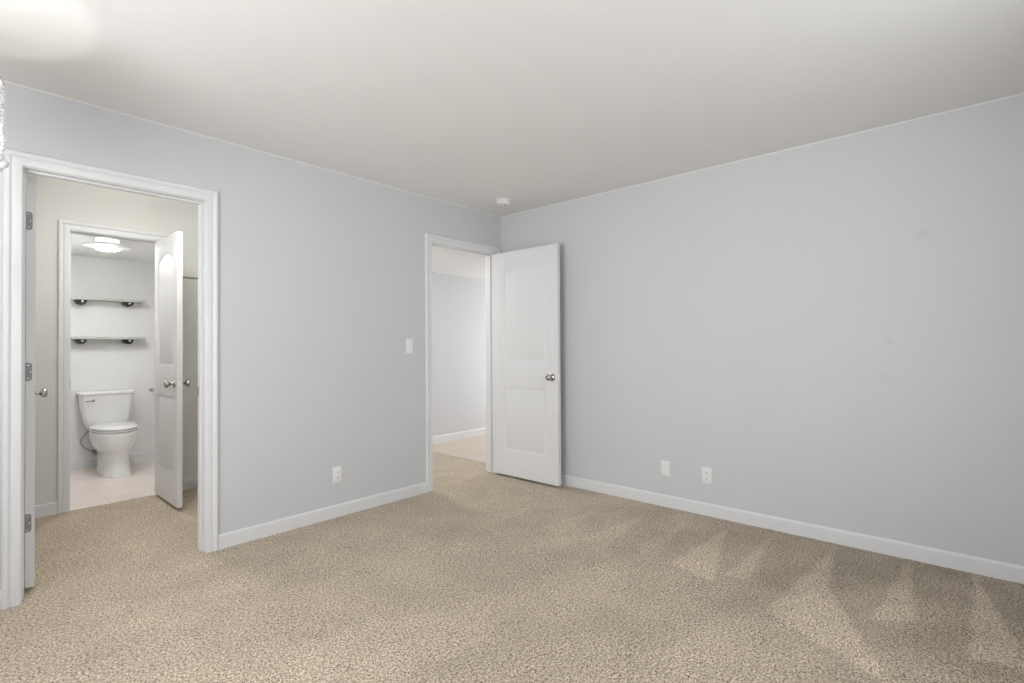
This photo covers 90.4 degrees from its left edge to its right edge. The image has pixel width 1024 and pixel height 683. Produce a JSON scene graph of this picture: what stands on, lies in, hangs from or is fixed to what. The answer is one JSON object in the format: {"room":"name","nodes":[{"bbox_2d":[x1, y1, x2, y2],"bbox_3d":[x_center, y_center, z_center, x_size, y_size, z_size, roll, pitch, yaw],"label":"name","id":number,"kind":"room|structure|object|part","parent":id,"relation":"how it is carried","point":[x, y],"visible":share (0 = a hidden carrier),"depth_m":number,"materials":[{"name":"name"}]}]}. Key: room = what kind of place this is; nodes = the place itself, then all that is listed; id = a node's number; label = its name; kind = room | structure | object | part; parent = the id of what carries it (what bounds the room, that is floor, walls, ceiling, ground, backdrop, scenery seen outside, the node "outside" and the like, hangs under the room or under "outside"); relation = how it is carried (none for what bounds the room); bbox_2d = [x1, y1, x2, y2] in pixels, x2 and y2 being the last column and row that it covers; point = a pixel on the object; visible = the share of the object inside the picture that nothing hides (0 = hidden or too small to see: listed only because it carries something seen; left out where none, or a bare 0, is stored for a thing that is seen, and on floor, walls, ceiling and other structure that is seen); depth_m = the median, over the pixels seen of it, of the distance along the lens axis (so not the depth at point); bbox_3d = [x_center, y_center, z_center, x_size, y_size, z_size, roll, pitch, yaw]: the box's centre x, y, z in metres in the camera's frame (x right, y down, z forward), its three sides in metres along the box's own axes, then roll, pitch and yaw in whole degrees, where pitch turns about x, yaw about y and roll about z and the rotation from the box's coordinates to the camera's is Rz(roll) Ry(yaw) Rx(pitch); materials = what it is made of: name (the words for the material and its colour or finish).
{"room":"empty bedroom","nodes":[
{"label":"empty bedroom","id":0,"kind":"room"},
{"bbox_2d":[70,255,154,461],"bbox_3d":[-4.100,0.120,5.360,0.120,2.300,1.640,-1,-1,42],"label":"wall","id":1,"kind":"structure","parent":0,"point":[94,364],"depth_m":5.26,"materials":[{"name":"white paint"}]},
{"bbox_2d":[71,296,145,306],"bbox_3d":[-4.097,-0.397,5.166,0.154,0.072,0.600,-1,-1,42],"label":"wall shelf","id":2,"kind":"object","parent":1,"relation":"attached to","point":[77,300],"visible":0.96,"depth_m":5.10,"materials":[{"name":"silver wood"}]},
{"bbox_2d":[71,336,145,343],"bbox_3d":[-4.094,-0.010,5.162,0.154,0.072,0.600,-1,-1,42],"label":"wall shelf","id":3,"kind":"object","parent":1,"relation":"attached to","point":[79,340],"visible":0.94,"depth_m":5.14,"materials":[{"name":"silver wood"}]},
{"bbox_2d":[70,451,154,470],"bbox_3d":[-3.481,1.217,4.804,1.520,0.087,1.400,-1,-1,42],"label":"baseboard","id":4,"kind":"structure","parent":1,"relation":"attached to","point":[90,463],"depth_m":5.12,"materials":[{"name":"wood"}]},
{"bbox_2d":[71,234,154,262],"bbox_3d":[-3.493,-0.901,4.826,1.520,0.080,1.400,-1,-1,42],"label":"ceiling","id":5,"kind":"structure","parent":0,"point":[140,252],"depth_m":4.86,"materials":[{"name":"white paint"}]},
{"bbox_2d":[81,237,131,250],"bbox_3d":[-3.435,-0.821,4.319,0.340,0.093,0.340,-1,-1,42],"label":"bathroom ceiling light","id":6,"kind":"object","parent":5,"relation":"attached to","point":[105,244],"visible":0.94,"depth_m":4.25,"materials":[{"name":"white glass"}]},
{"bbox_2d":[95,247,119,250],"bbox_3d":[-3.435,-0.790,4.319,0.164,0.031,0.164,-1,-1,42],"label":"diffuser","id":7,"kind":"object","parent":6,"relation":"attached to","point":[99,248],"depth_m":4.29,"materials":[{"name":"white glass"}]},
{"bbox_2d":[0,82,500,589],"bbox_3d":[-0.576,0.020,4.435,0.120,2.440,7.540,-1,-1,42],"label":"wall","id":8,"kind":"structure","parent":0,"point":[321,272],"depth_m":3.38,"materials":[{"name":"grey paint"}]},
{"bbox_2d":[24,175,47,587],"bbox_3d":[-2.638,0.198,2.780,0.168,2.028,0.770,0,-1,-44],"label":"door","id":9,"kind":"structure","parent":8,"relation":"in","point":[30,255],"depth_m":2.51,"materials":[{"name":"wood"}]},
{"bbox_3d":[-2.820,0.308,3.041,0.066,0.066,0.066,0,-1,-44],"label":"knob","id":10,"kind":"part","parent":9,"relation":"part of","materials":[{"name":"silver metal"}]},
{"bbox_2d":[1,148,217,609],"bbox_3d":[-2.095,0.169,2.724,0.155,2.123,0.905,-1,-1,42],"label":"door frame","id":11,"kind":"structure","parent":8,"relation":"attached to","point":[21,163],"depth_m":2.47,"materials":[{"name":"wood"}]},
{"bbox_2d":[0,482,426,609],"bbox_3d":[-1.823,1.188,2.912,0.013,0.087,3.376,-1,-1,42],"label":"baseboard","id":12,"kind":"structure","parent":8,"relation":"attached to","point":[236,537],"depth_m":3.44,"materials":[{"name":"wood"}]},
{"bbox_2d":[3,80,500,217],"bbox_3d":[-1.534,-1.203,3.286,0.002,0.007,4.300,-1,-1,42],"label":"trim","id":13,"kind":"structure","parent":8,"relation":"attached to","point":[3,80],"depth_m":3.00,"materials":[{"name":"paint"}]},
{"bbox_2d":[333,466,341,483],"bbox_3d":[-1.231,0.940,3.586,0.009,0.114,0.070,-1,-1,42],"label":"electrical outlet","id":14,"kind":"object","parent":8,"relation":"attached to","point":[337,471],"visible":1,"depth_m":3.58,"materials":[{"name":"white plastic"}]},
{"bbox_2d":[406,339,412,352],"bbox_3d":[-0.818,0.036,4.065,0.010,0.114,0.070,-1,-1,42],"label":"light switch","id":15,"kind":"object","parent":8,"relation":"attached to","point":[409,342],"visible":1,"depth_m":4.06,"materials":[{"name":"white plastic"}]},
{"bbox_2d":[425,233,499,492],"bbox_3d":[-0.459,0.174,4.564,0.155,2.134,0.898,-1,-1,42],"label":"door frame","id":16,"kind":"structure","parent":8,"relation":"attached to","point":[431,240],"depth_m":4.41,"materials":[{"name":"wood"}]},
{"bbox_2d":[492,243,560,485],"bbox_3d":[0.113,0.197,4.534,0.770,2.040,0.168,-1,-1,42],"label":"door","id":17,"kind":"structure","parent":8,"relation":"in","point":[525,282],"depth_m":4.49,"materials":[{"name":"wood"}]},
{"bbox_3d":[0.316,0.303,4.286,0.066,0.066,0.066,-1,-1,42],"label":"knob","id":18,"kind":"part","parent":17,"relation":"part of","materials":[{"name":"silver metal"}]},
{"bbox_2d":[26,174,485,504],"bbox_3d":[-1.779,0.038,5.505,0.120,2.440,7.540,-1,-1,42],"label":"wall","id":19,"kind":"structure","parent":0,"point":[458,302],"depth_m":4.30,"materials":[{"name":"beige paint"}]},
{"bbox_2d":[57,219,168,513],"bbox_3d":[-3.114,0.182,4.000,0.155,2.136,0.706,-1,-1,42],"label":"door frame","id":20,"kind":"structure","parent":19,"relation":"attached to","point":[65,228],"depth_m":3.72,"materials":[{"name":"wood"}]},
{"bbox_2d":[35,477,197,517],"bbox_3d":[-3.118,1.205,3.879,0.013,0.087,2.300,-1,-1,42],"label":"baseboard","id":21,"kind":"structure","parent":19,"relation":"attached to","point":[47,509],"depth_m":3.66,"materials":[{"name":"wood"}]},
{"bbox_2d":[155,231,189,507],"bbox_3d":[-2.669,0.207,3.946,0.613,2.030,0.168,-1,-1,42],"label":"door","id":22,"kind":"structure","parent":19,"relation":"in","point":[169,383],"depth_m":3.87,"materials":[{"name":"wood"}]},
{"bbox_3d":[-2.527,0.314,3.749,0.066,0.066,0.066,-1,-1,42],"label":"knob","id":23,"kind":"part","parent":22,"relation":"part of","materials":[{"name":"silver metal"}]},
{"bbox_3d":[-2.443,0.313,3.742,0.006,0.056,0.025,-1,-1,42],"label":"latch plate","id":24,"kind":"part","parent":22,"relation":"part of","materials":[{"name":"white metal"}]},
{"bbox_3d":[-2.459,0.314,3.824,0.066,0.066,0.066,-1,-1,42],"label":"knob","id":25,"kind":"part","parent":22,"relation":"part of","materials":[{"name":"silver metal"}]},
{"bbox_2d":[433,427,485,442],"bbox_3d":[-0.234,1.211,6.011,1.490,0.087,4.480,-1,-1,42],"label":"baseboard","id":26,"kind":"structure","parent":19,"relation":"attached to","point":[446,437],"depth_m":6.60,"materials":[{"name":"wood"}]},
{"bbox_2d":[432,246,484,278],"bbox_3d":[-0.206,-0.907,6.078,1.490,0.080,4.600,-1,-1,42],"label":"ceiling","id":27,"kind":"structure","parent":0,"point":[444,261],"depth_m":5.67,"materials":[{"name":"paint"}]},
{"bbox_2d":[0,434,1023,682],"bbox_3d":[-0.286,1.265,4.251,7.270,0.063,7.420,-1,-1,42],"label":"floor","id":28,"kind":"structure","parent":0,"point":[481,576],"depth_m":2.39,"materials":[{"name":"carpet"}]},
{"bbox_2d":[76,389,138,478],"bbox_3d":[-3.889,0.875,4.936,0.741,0.773,0.434,-1,-1,42],"label":"toilet","id":29,"kind":"object","parent":28,"relation":"on","point":[105,414],"visible":1,"depth_m":4.85,"materials":[{"name":"ceramic"}]},
{"bbox_3d":[-4.075,0.509,5.103,0.237,0.034,0.434,-1,-1,42],"label":"tank lid","id":30,"kind":"part","parent":29,"relation":"part of","materials":[{"name":"ceramic"}]},
{"bbox_3d":[-4.076,0.690,5.103,0.213,0.326,0.414,-1,-1,42],"label":"tank","id":31,"kind":"part","parent":29,"relation":"part of","materials":[{"name":"ceramic"}]},
{"bbox_3d":[-3.817,0.811,4.888,0.567,0.028,0.364,-1,-1,42],"label":"lid","id":32,"kind":"part","parent":29,"relation":"part of","materials":[{"name":"plastic"}]},
{"bbox_3d":[-3.813,0.839,4.884,0.557,0.017,0.366,-1,-1,42],"label":"seat","id":33,"kind":"part","parent":29,"relation":"part of","materials":[{"name":"plastic"}]},
{"bbox_2d":[0,0,1023,216],"bbox_3d":[-0.679,-1.270,2.527,5.750,0.100,4.540,-1,-1,42],"label":"ceiling","id":34,"kind":"structure","parent":0,"point":[472,104],"depth_m":2.34,"materials":[{"name":"paint"}]},
{"bbox_2d":[0,77,8,171],"bbox_3d":[-2.001,-0.928,1.734,0.404,0.585,0.404,0,-1,-34],"label":"pendant lamp","id":35,"kind":"object","parent":34,"relation":"hanging from","point":[4,163],"visible":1,"depth_m":1.86,"materials":[{"name":"silver metal"}]},
{"bbox_2d":[496,198,510,205],"bbox_3d":[-0.073,-1.183,4.340,0.132,0.041,0.132,-1,-1,42],"label":"smoke detector","id":36,"kind":"object","parent":34,"relation":"attached to","point":[501,201],"visible":1,"depth_m":4.30,"materials":[{"name":"white plastic"}]},
{"bbox_2d":[501,94,1023,565],"bbox_3d":[1.443,0.000,3.590,4.020,2.440,0.120,-1,-1,42],"label":"wall","id":37,"kind":"structure","parent":0,"point":[833,330],"depth_m":3.11,"materials":[{"name":"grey paint"}]},
{"bbox_2d":[661,460,669,476],"bbox_3d":[1.137,0.943,3.772,0.070,0.114,0.008,-1,-1,42],"label":"blank wall plate","id":38,"kind":"object","parent":37,"relation":"attached to","point":[665,465],"visible":1,"depth_m":3.77,"materials":[{"name":"white plastic"}]},
{"bbox_2d":[702,467,711,484],"bbox_3d":[1.366,0.941,3.568,0.070,0.114,0.009,-1,-1,42],"label":"electrical outlet","id":39,"kind":"object","parent":37,"relation":"attached to","point":[706,472],"visible":1,"depth_m":3.56,"materials":[{"name":"white plastic"}]},
{"bbox_2d":[501,93,1023,217],"bbox_3d":[1.351,-1.216,3.597,3.898,0.007,0.002,-1,-1,42],"label":"trim","id":40,"kind":"structure","parent":37,"relation":"attached to","point":[1021,93],"depth_m":3.18,"materials":[{"name":"paint"}]},
{"bbox_2d":[561,474,1023,583],"bbox_3d":[1.361,1.176,3.568,3.900,0.087,0.013,-1,-1,42],"label":"baseboard","id":41,"kind":"structure","parent":37,"relation":"attached to","point":[938,557],"depth_m":3.08,"materials":[{"name":"wood"}]}
]}

